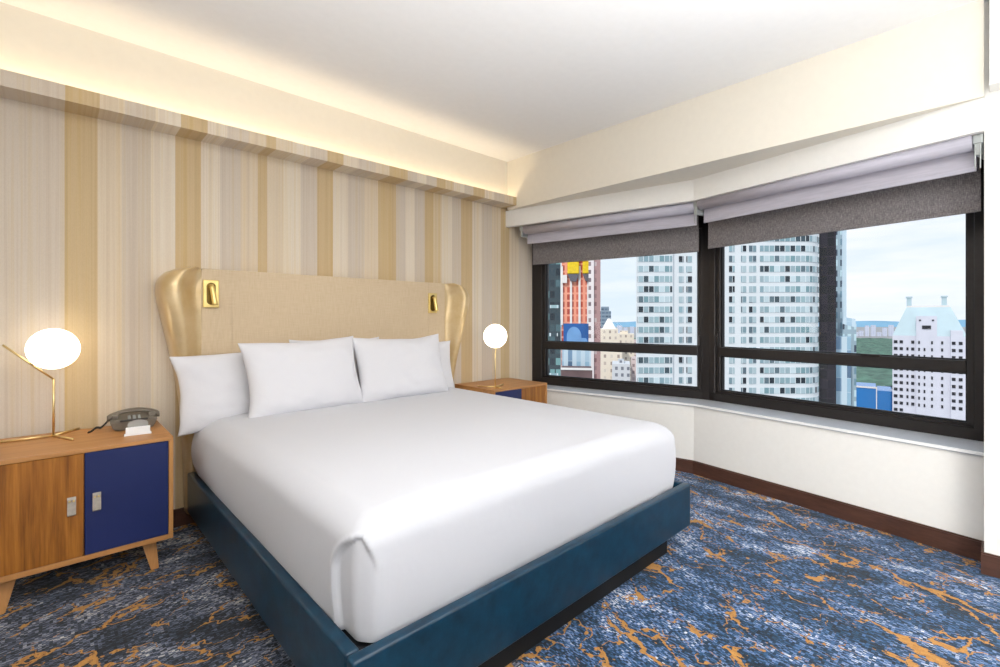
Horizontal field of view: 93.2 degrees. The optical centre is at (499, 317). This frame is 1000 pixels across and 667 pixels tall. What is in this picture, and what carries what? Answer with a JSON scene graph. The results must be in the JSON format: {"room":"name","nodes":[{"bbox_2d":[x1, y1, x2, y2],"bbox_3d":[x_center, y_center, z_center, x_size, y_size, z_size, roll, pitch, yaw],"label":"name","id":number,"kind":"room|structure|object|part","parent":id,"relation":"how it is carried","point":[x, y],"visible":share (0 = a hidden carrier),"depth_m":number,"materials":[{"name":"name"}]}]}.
{"room":"hotel room","nodes":[
{"label":"hotel room","id":0,"kind":"room"},
{"bbox_2d":[0,2,506,194],"bbox_3d":[-1.610,-1.405,3.487,6.450,0.450,0.200,0,0,-43],"label":"wall","id":1,"kind":"structure","parent":0,"point":[33,44],"depth_m":3.09,"materials":[{"name":"paint"}]},
{"bbox_2d":[0,97,531,508],"bbox_3d":[-1.754,0.070,3.385,6.100,2.500,0.150,0,0,-43],"label":"wall","id":2,"kind":"structure","parent":0,"point":[94,211],"depth_m":2.92,"materials":[{"name":"paper"}]},
{"bbox_2d":[173,507,194,527],"bbox_3d":[-1.835,1.265,3.194,5.520,0.110,0.016,0,0,-43],"label":"baseboard","id":3,"kind":"structure","parent":2,"relation":"attached to","point":[180,517],"depth_m":3.00,"materials":[{"name":"brown wood"}]},
{"bbox_2d":[0,69,515,207],"bbox_3d":[-1.839,-1.195,3.074,5.349,0.082,0.185,0,0,-43],"label":"trim","id":4,"kind":"structure","parent":2,"relation":"attached to","point":[15,86],"depth_m":3.02,"materials":[{"name":"paint"}]},
{"bbox_2d":[520,226,526,237],"bbox_3d":[0.261,-0.908,4.989,0.040,0.116,0.140,0,0,37],"label":"bracket","id":5,"kind":"object","parent":2,"relation":"attached to","point":[521,227],"visible":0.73,"depth_m":4.94,"materials":[{"name":"silver metal"}]},
{"bbox_2d":[0,0,988,161],"bbox_3d":[0.448,-1.680,1.345,6.500,0.100,6.140,0,0,-43],"label":"ceiling","id":6,"kind":"structure","parent":0,"point":[505,80],"depth_m":2.83,"materials":[{"name":"paint"}]},
{"bbox_2d":[0,471,999,666],"bbox_3d":[0.251,1.350,1.159,5.957,0.060,6.140,0,0,-43],"label":"floor","id":7,"kind":"structure","parent":0,"point":[753,579],"depth_m":2.13,"materials":[{"name":"carpet"}]},
{"bbox_2d":[0,420,172,614],"bbox_3d":[-2.163,0.972,2.446,0.707,0.696,0.563,0,0,-43],"label":"nightstand","id":8,"kind":"object","parent":7,"relation":"on","point":[100,492],"visible":1,"depth_m":2.27,"materials":[{"name":"brown wood"}]},
{"bbox_3d":[-2.231,1.240,2.138,0.074,0.160,0.071,0,0,-43],"label":"leg","id":9,"kind":"part","parent":8,"relation":"part of","materials":[{"name":"brown wood"}]},
{"bbox_2d":[0,328,80,442],"bbox_3d":[-2.363,0.339,2.436,0.307,0.568,0.305,0,0,-43],"label":"table lamp","id":10,"kind":"object","parent":8,"relation":"on","point":[53,348],"visible":1,"depth_m":2.43,"materials":[{"name":"white glass"}]},
{"bbox_3d":[-2.414,0.375,2.424,0.194,0.487,0.011,0,0,-43],"label":"stem","id":11,"kind":"part","parent":10,"relation":"part of","materials":[{"name":"gold metal"}]},
{"bbox_3d":[-2.348,0.162,2.487,0.214,0.214,0.214,0,0,-43],"label":"globe","id":12,"kind":"part","parent":10,"relation":"part of","materials":[{"name":"white glass"}]},
{"bbox_3d":[-2.112,0.890,2.150,0.330,0.489,0.018,0,0,-43],"label":"door","id":13,"kind":"part","parent":8,"relation":"part of","materials":[{"name":"brown wood"}]},
{"bbox_3d":[-2.008,0.884,2.217,0.031,0.088,0.014,0,0,-43],"label":"handle","id":14,"kind":"part","parent":8,"relation":"part of","materials":[{"name":"metal"}]},
{"bbox_3d":[-2.169,1.148,2.453,0.667,0.024,0.545,0,0,-43],"label":"panel","id":15,"kind":"part","parent":8,"relation":"part of","materials":[{"name":"brown wood"}]},
{"bbox_3d":[-2.352,0.890,2.647,0.667,0.492,0.012,0,0,-43],"label":"panel","id":16,"kind":"part","parent":8,"relation":"part of","materials":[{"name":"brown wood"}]},
{"bbox_3d":[-1.943,0.884,2.279,0.031,0.088,0.014,0,0,-43],"label":"handle","id":17,"kind":"part","parent":8,"relation":"part of","materials":[{"name":"metal"}]},
{"bbox_2d":[87,407,159,432],"bbox_3d":[-2.123,0.570,2.676,0.317,0.116,0.168,0,0,-39],"label":"telephone","id":18,"kind":"object","parent":8,"relation":"on","point":[120,420],"visible":0.99,"depth_m":2.66,"materials":[{"name":"plastic"}]},
{"bbox_3d":[-2.220,0.596,2.607,0.049,0.065,0.092,0,0,34],"label":"coiled cord","id":19,"kind":"part","parent":18,"relation":"part of","materials":[{"name":"black plastic"}]},
{"bbox_3d":[-1.869,0.890,2.379,0.330,0.489,0.018,0,0,-43],"label":"door","id":20,"kind":"part","parent":8,"relation":"part of","materials":[{"name":"blue paint"}]},
{"bbox_2d":[124,425,150,436],"bbox_3d":[-1.946,0.586,2.543,0.116,0.076,0.052,0,0,-37],"label":"card holder","id":21,"kind":"object","parent":8,"relation":"on","point":[131,431],"visible":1,"depth_m":2.53,"materials":[{"name":"white plastic"}]},
{"bbox_3d":[-1.851,1.240,2.497,0.074,0.160,0.071,0,0,-43],"label":"leg","id":22,"kind":"part","parent":8,"relation":"part of","materials":[{"name":"brown wood"}]},
{"bbox_3d":[-1.919,0.902,2.689,0.020,0.516,0.545,0,0,-43],"label":"panel","id":23,"kind":"part","parent":8,"relation":"part of","materials":[{"name":"brown wood"}]},
{"bbox_2d":[155,267,689,666],"bbox_3d":[-0.462,0.503,2.875,2.372,1.634,2.357,0,0,-43],"label":"bed","id":24,"kind":"object","parent":7,"relation":"on","point":[496,623],"visible":0.52,"depth_m":2.32,"materials":[{"name":"teal leather"}]},
{"bbox_2d":[203,280,218,307],"bbox_3d":[-1.830,-0.155,3.007,0.090,0.176,0.068,0,0,-43],"label":"light","id":25,"kind":"object","parent":24,"relation":"attached to","point":[210,287],"visible":1,"depth_m":3.01,"materials":[{"name":"gold metal"}]},
{"bbox_3d":[-1.169,1.077,2.146,0.045,0.242,2.176,0,0,-43],"label":"rail","id":26,"kind":"part","parent":24,"relation":"part of","materials":[{"name":"teal leather"}]},
{"bbox_3d":[-1.234,0.453,3.692,1.910,1.534,0.107,0,0,-43],"label":"headboard","id":27,"kind":"part","parent":24,"relation":"part of","materials":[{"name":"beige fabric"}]},
{"bbox_2d":[428,293,438,312],"bbox_3d":[-0.580,-0.132,4.188,0.090,0.176,0.068,0,0,-43],"label":"light","id":28,"kind":"object","parent":24,"relation":"attached to","point":[432,297],"visible":1,"depth_m":4.19,"materials":[{"name":"gold metal"}]},
{"bbox_3d":[0.332,1.077,2.035,2.074,0.242,0.045,0,0,-43],"label":"foot rail","id":29,"kind":"part","parent":24,"relation":"part of","materials":[{"name":"teal leather"}]},
{"bbox_3d":[0.306,1.077,3.539,0.045,0.242,2.176,0,0,-43],"label":"rail","id":30,"kind":"part","parent":24,"relation":"part of","materials":[{"name":"teal leather"}]},
{"bbox_3d":[-0.446,0.831,2.863,1.920,0.341,2.106,0,0,-43],"label":"mattress","id":31,"kind":"object","parent":24,"relation":"on","visible":0},
{"bbox_2d":[191,388,675,642],"bbox_3d":[-0.423,0.779,2.842,2.079,0.405,2.162,0,0,-43],"label":"bedspread","id":32,"kind":"object","parent":31,"relation":"on","point":[388,513],"visible":0.98,"depth_m":1.94,"materials":[{"name":"white fabric"}]},
{"bbox_2d":[169,353,249,436],"bbox_3d":[-1.629,0.439,3.048,0.826,0.534,0.243,0,0,-44],"label":"pillow","id":33,"kind":"object","parent":32,"relation":"on","point":[213,388],"visible":0.44,"depth_m":2.85,"materials":[{"name":"white fabric"}]},
{"bbox_2d":[238,336,363,417],"bbox_3d":[-1.284,0.381,3.127,0.328,0.560,0.790,0,0,45],"label":"pillow","id":34,"kind":"object","parent":32,"relation":"on","point":[282,377],"visible":0.91,"depth_m":3.03,"materials":[{"name":"white fabric"}]},
{"bbox_2d":[289,337,378,380],"bbox_3d":[-1.202,0.379,3.522,0.699,0.472,0.147,0,0,-43],"label":"pillow","id":35,"kind":"object","parent":32,"relation":"on","point":[290,341],"visible":0.04,"depth_m":3.57,"materials":[{"name":"white fabric"}]},
{"bbox_2d":[353,334,447,401],"bbox_3d":[-0.754,0.373,3.643,0.782,0.539,0.326,0,0,-42],"label":"pillow","id":36,"kind":"object","parent":32,"relation":"on","point":[387,368],"visible":0.91,"depth_m":3.53,"materials":[{"name":"white fabric"}]},
{"bbox_2d":[439,341,454,387],"bbox_3d":[-0.709,0.417,3.932,0.809,0.492,0.241,0,0,-43],"label":"pillow","id":37,"kind":"object","parent":32,"relation":"on","point":[444,346],"visible":0.16,"depth_m":4.10,"materials":[{"name":"white fabric"}]},
{"bbox_2d":[455,378,546,403],"bbox_3d":[0.020,0.972,4.509,0.700,0.696,0.563,0,0,-43],"label":"nightstand","id":38,"kind":"object","parent":7,"relation":"on","point":[535,391],"visible":0.23,"depth_m":4.42,"materials":[{"name":"brown wood"}]},
{"bbox_3d":[-0.233,0.902,4.282,0.020,0.516,0.545,0,0,-43],"label":"panel","id":39,"kind":"part","parent":38,"relation":"part of","materials":[{"name":"brown wood"}]},
{"bbox_2d":[477,324,506,388],"bbox_3d":[-0.038,0.339,4.279,0.267,0.568,0.257,0,0,-43],"label":"table lamp","id":40,"kind":"object","parent":38,"relation":"on","point":[495,335],"visible":1,"depth_m":4.18,"materials":[{"name":"white glass"}]},
{"bbox_3d":[-0.043,0.162,4.245,0.214,0.214,0.214,0,0,-43],"label":"globe","id":41,"kind":"part","parent":40,"relation":"part of","materials":[{"name":"white glass"}]},
{"bbox_3d":[-0.029,0.375,4.336,0.011,0.487,0.194,0,0,9],"label":"stem","id":42,"kind":"part","parent":40,"relation":"part of","materials":[{"name":"gold metal"}]},
{"bbox_3d":[0.072,0.890,4.214,0.327,0.489,0.018,0,0,-43],"label":"door","id":43,"kind":"part","parent":38,"relation":"part of","materials":[{"name":"blue paint"}]},
{"bbox_3d":[0.312,0.890,4.441,0.327,0.489,0.018,0,0,-43],"label":"door","id":44,"kind":"part","parent":38,"relation":"part of","materials":[{"name":"brown wood"}]},
{"bbox_3d":[0.261,0.902,4.749,0.020,0.516,0.545,0,0,-43],"label":"panel","id":45,"kind":"part","parent":38,"relation":"part of","materials":[{"name":"brown wood"}]},
{"bbox_2d":[547,391,983,540],"bbox_3d":[1.617,1.034,4.039,0.608,0.571,3.632,0,0,-43],"label":"wall","id":46,"kind":"structure","parent":0,"point":[937,488],"depth_m":3.17,"materials":[{"name":"paint"}]},
{"bbox_2d":[532,216,702,398],"bbox_3d":[1.124,-0.155,4.789,1.815,1.769,0.149,0,0,35],"label":"window","id":47,"kind":"structure","parent":46,"relation":"in","point":[541,344],"depth_m":4.88,"materials":[{"name":"brown metal"}]},
{"bbox_2d":[533,215,698,264],"bbox_3d":[1.023,-0.766,4.587,1.703,0.387,0.068,0,0,37],"label":"blind","id":48,"kind":"object","parent":47,"relation":"attached to","point":[681,239],"visible":0.58,"depth_m":4.52,"materials":[{"name":"grey fabric"}]},
{"bbox_2d":[700,216,708,399],"bbox_3d":[1.880,-0.155,4.267,0.125,1.769,0.160,0,0,-43],"label":"trim","id":49,"kind":"structure","parent":46,"relation":"attached to","point":[705,225],"depth_m":4.22,"materials":[{"name":"brown metal"}]},
{"bbox_2d":[547,389,983,455],"bbox_3d":[1.498,0.737,3.925,0.320,0.017,3.532,0,0,-43],"label":"trim","id":50,"kind":"structure","parent":46,"relation":"attached to","point":[641,399],"depth_m":3.30,"materials":[{"name":"white paint"}]},
{"bbox_2d":[547,385,983,456],"bbox_3d":[1.645,0.740,4.064,0.707,0.022,3.532,0,0,-43],"label":"window sill","id":51,"kind":"structure","parent":46,"relation":"on","point":[973,445],"depth_m":3.36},
{"bbox_2d":[675,457,999,578],"bbox_3d":[2.261,1.265,3.024,0.473,0.110,5.890,0,0,-43],"label":"baseboard","id":52,"kind":"structure","parent":46,"relation":"attached to","point":[962,545],"depth_m":3.02,"materials":[{"name":"brown wood"}]},
{"bbox_2d":[709,159,983,441],"bbox_3d":[2.383,-0.155,3.528,0.149,1.769,1.771,0,0,-35],"label":"window","id":53,"kind":"structure","parent":46,"relation":"in","point":[972,428],"depth_m":3.17,"materials":[{"name":"brown metal"}]},
{"bbox_3d":[1.894,0.183,4.143,0.051,0.130,0.024,0,0,-35],"label":"handle","id":54,"kind":"part","parent":53,"relation":"part of","materials":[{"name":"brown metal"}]},
{"bbox_2d":[708,156,980,248],"bbox_3d":[2.180,-0.772,3.290,0.068,0.375,1.661,0,0,-32],"label":"blind","id":55,"kind":"object","parent":53,"relation":"attached to","point":[957,194],"visible":0.72,"depth_m":3.08,"materials":[{"name":"grey fabric"}]},
{"bbox_2d":[984,1,999,555],"bbox_3d":[3.659,-0.155,1.915,0.950,2.950,2.358,0,0,-43],"label":"wall","id":56,"kind":"structure","parent":0,"point":[991,99],"depth_m":2.43,"materials":[{"name":"paint"}]},
{"bbox_2d":[523,202,696,243],"bbox_3d":[0.947,-0.873,4.451,1.703,0.190,0.100,0,0,37],"label":"blind","id":57,"kind":"object","parent":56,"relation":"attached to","point":[677,215],"visible":0.95,"depth_m":4.37,"materials":[{"name":"white fabric"}]},
{"bbox_2d":[693,201,703,222],"bbox_3d":[1.665,-0.873,3.924,0.140,0.186,0.040,0,0,-32],"label":"bracket","id":58,"kind":"object","parent":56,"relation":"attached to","point":[697,211],"visible":0.67,"depth_m":3.89,"materials":[{"name":"silver metal"}]},
{"bbox_3d":[1.665,-0.904,3.924,0.140,0.108,0.040,0,0,-32],"label":"bracket plate","id":59,"kind":"part","parent":58,"relation":"part of","materials":[{"name":"silver metal"}]},
{"bbox_2d":[506,97,983,227],"bbox_3d":[1.404,-1.045,3.836,0.390,0.170,3.532,0,0,-43],"label":"window valance","id":60,"kind":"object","parent":56,"relation":"attached to","point":[965,119],"depth_m":3.23,"materials":[{"name":"paint"}]},
{"bbox_2d":[507,0,983,209],"bbox_3d":[1.617,-1.380,4.003,0.950,0.500,3.482,0,0,-43],"label":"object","id":61,"kind":"structure","parent":56,"relation":"attached to","point":[936,62],"depth_m":3.11,"materials":[{"name":"paint"}]},
{"bbox_2d":[697,135,976,222],"bbox_3d":[2.079,-0.881,3.197,0.100,0.194,1.630,0,0,-32],"label":"blind","id":62,"kind":"object","parent":56,"relation":"attached to","point":[953,157],"visible":0.94,"depth_m":2.98,"materials":[{"name":"white fabric"}]},
{"bbox_2d":[973,133,983,168],"bbox_3d":[2.547,-0.873,2.501,0.140,0.186,0.040,0,0,-32],"label":"bracket","id":63,"kind":"object","parent":56,"relation":"attached to","point":[978,140],"visible":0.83,"depth_m":2.47,"materials":[{"name":"silver metal"}]},
{"bbox_3d":[2.485,-0.845,2.474,0.006,0.130,0.005,0,0,-32],"label":"bead chain","id":64,"kind":"part","parent":63,"relation":"part of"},
{"bbox_2d":[989,0,999,91],"bbox_3d":[3.279,-1.395,1.543,0.116,0.470,2.338,0,0,-43],"label":"trim","id":65,"kind":"structure","parent":56,"relation":"attached to","point":[994,5],"depth_m":2.34,"materials":[{"name":"paint"}]},
{"label":"outside","id":66,"kind":"structure","parent":0,"visible":0},
{"bbox_2d":[636,234,818,401],"bbox_3d":[69.465,13.820,147.975,58.389,155.000,16.120,0,0,0],"label":"apartment tower","id":67,"kind":"structure","parent":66,"point":[772,286],"depth_m":140.03,"materials":[{"name":"white concrete"}]},
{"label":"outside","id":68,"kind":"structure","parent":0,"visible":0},
{"bbox_2d":[819,232,835,403],"bbox_3d":[107.869,22.193,155.792,4.432,138.254,14.000,0,0,35],"label":"tower","id":69,"kind":"structure","parent":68,"point":[827,241],"depth_m":150.05,"materials":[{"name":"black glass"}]},
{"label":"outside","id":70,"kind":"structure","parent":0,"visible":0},
{"bbox_2d":[856,382,891,410],"bbox_3d":[186.743,72.387,237.764,15.679,77.866,20.400,0,0,38],"label":"glass block","id":71,"kind":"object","parent":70,"point":[868,395],"visible":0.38,"depth_m":230.31,"materials":[{"name":"blue glass"}]},
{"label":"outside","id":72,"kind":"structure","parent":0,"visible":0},
{"bbox_2d":[589,260,599,378],"bbox_3d":[41.339,25.998,206.914,4.976,130.644,14.000,0,0,11],"label":"brick tower","id":73,"kind":"structure","parent":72,"point":[594,265],"depth_m":200.39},
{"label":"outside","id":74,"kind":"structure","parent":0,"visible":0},
{"bbox_2d":[561,327,965,387],"bbox_3d":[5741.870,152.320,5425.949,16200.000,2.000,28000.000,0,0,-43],"label":"ground","id":75,"kind":"structure","parent":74,"point":[878,329],"depth_m":4936.22,"materials":[{"name":"grey"}]},
{"bbox_2d":[600,307,610,327],"bbox_3d":[118.733,69.339,532.330,11.803,163.963,25.000,0,0,13],"label":"office block","id":76,"kind":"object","parent":75,"relation":"on","point":[605,313],"visible":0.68,"depth_m":520.78,"materials":[{"name":"blue stone"}]},
{"bbox_2d":[600,318,617,342],"bbox_3d":[101.923,75.887,442.288,15.946,150.865,25.000,0,0,13],"label":"building","id":77,"kind":"structure","parent":75,"relation":"on","point":[608,333],"depth_m":430.80,"materials":[{"name":"beige concrete"}]},
{"bbox_2d":[600,351,621,379],"bbox_3d":[86.966,88.599,372.262,17.046,125.443,25.000,0,0,13],"label":"house","id":78,"kind":"structure","parent":75,"relation":"on","point":[606,358],"depth_m":360.56,"materials":[{"name":"concrete"}]},
{"bbox_2d":[612,359,629,380],"bbox_3d":[87.538,90.660,342.192,12.166,121.320,25.000,0,0,14],"label":"block","id":79,"kind":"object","parent":75,"relation":"on","point":[620,368],"visible":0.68,"depth_m":330.30,"materials":[{"name":"concrete"}]},
{"bbox_2d":[618,330,633,380],"bbox_3d":[127.432,82.119,482.202,17.292,138.402,25.000,0,0,15],"label":"block","id":80,"kind":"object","parent":75,"relation":"on","point":[624,336],"visible":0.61,"depth_m":469.91,"materials":[{"name":"concrete"}]},
{"bbox_2d":[631,356,635,381],"bbox_3d":[106.022,90.829,362.083,10.652,120.982,25.000,0,0,16],"label":"house","id":81,"kind":"structure","parent":75,"relation":"on","point":[633,358],"depth_m":351.09,"materials":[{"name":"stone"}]},
{"bbox_2d":[634,338,891,385],"bbox_3d":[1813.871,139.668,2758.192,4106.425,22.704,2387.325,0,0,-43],"label":"park trees","id":82,"kind":"object","parent":75,"relation":"on","point":[880,376],"visible":0.11,"depth_m":1373.42,"materials":[{"name":"green plant"}]},
{"bbox_2d":[561,320,965,326],"bbox_3d":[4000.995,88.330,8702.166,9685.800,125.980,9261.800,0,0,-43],"label":"ridge","id":83,"kind":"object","parent":75,"relation":"on","point":[962,322],"visible":0.09,"depth_m":8329.41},
{"bbox_2d":[865,326,868,335],"bbox_3d":[3049.093,107.112,3930.238,27.668,88.416,60.000,0,0,38],"label":"building","id":84,"kind":"structure","parent":75,"relation":"on","point":[866,327],"depth_m":3906.30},
{"bbox_2d":[871,325,875,335],"bbox_3d":[3097.594,105.299,3925.449,33.575,92.042,60.000,0,0,38],"label":"building","id":85,"kind":"structure","parent":75,"relation":"on","point":[873,327],"depth_m":3901.06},
{"bbox_2d":[882,328,886,335],"bbox_3d":[3203.548,116.399,3938.870,30.539,69.842,60.000,0,0,39],"label":"building","id":86,"kind":"structure","parent":75,"relation":"on","point":[884,330],"depth_m":3916.32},
{"bbox_2d":[888,325,893,335],"bbox_3d":[3251.921,104.956,3932.658,34.858,92.727,60.000,0,0,40],"label":"building","id":87,"kind":"structure","parent":75,"relation":"on","point":[890,327],"depth_m":3912.50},
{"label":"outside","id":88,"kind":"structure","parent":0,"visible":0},
{"bbox_2d":[561,261,588,341],"bbox_3d":[36.409,21.706,226.994,13.908,139.227,18.000,0,0,9],"label":"construction tower","id":89,"kind":"structure","parent":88,"point":[574,275],"depth_m":219.49,"materials":[{"name":"orange concrete"}]},
{"bbox_3d":[29.988,-18.140,219.926,2.296,3.721,1.000,0,0,9],"label":"screen panel","id":90,"kind":"part","parent":89,"relation":"part of","materials":[{"name":"white concrete"}]},
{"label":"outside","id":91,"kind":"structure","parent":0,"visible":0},
{"bbox_2d":[836,317,855,405],"bbox_3d":[130.415,45.478,178.151,6.119,91.684,24.000,0,0,36],"label":"glass building","id":92,"kind":"structure","parent":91,"point":[846,343],"depth_m":169.78,"materials":[{"name":"blue glass"}]},
{"bbox_3d":[133.215,1.636,180.380,4.215,4.000,5.100,0,0,36],"label":"slanted crown","id":93,"kind":"part","parent":92,"relation":"part of","materials":[{"name":"blue glass"}]},
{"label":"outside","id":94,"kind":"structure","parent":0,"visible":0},
{"bbox_2d":[549,263,560,375],"bbox_3d":[12.315,23.683,115.919,4.741,95.274,12.150,0,0,6],"label":"glass tower","id":95,"kind":"structure","parent":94,"point":[555,268],"depth_m":109.91,"materials":[{"name":"glass"}]},
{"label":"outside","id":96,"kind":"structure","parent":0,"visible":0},
{"bbox_2d":[892,296,965,419],"bbox_3d":[189.470,50.903,209.147,23.502,120.834,27.450,0,0,42],"label":"hotel building","id":97,"kind":"structure","parent":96,"point":[928,330],"depth_m":199.56,"materials":[{"name":"concrete"}]},
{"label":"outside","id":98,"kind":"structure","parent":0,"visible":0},
{"bbox_2d":[836,230,846,335],"bbox_3d":[140.213,13.926,194.918,4.076,154.787,12.000,0,0,36],"label":"building","id":99,"kind":"structure","parent":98,"point":[841,236],"depth_m":190.19,"materials":[{"name":"white concrete"}]},
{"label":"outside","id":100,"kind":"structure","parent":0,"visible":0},
{"bbox_2d":[561,350,591,377],"bbox_3d":[28.457,51.559,175.948,10.894,79.523,20.300,0,0,9],"label":"building","id":101,"kind":"structure","parent":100,"point":[575,363],"depth_m":179.41,"materials":[{"name":"blue glass"}]}
]}

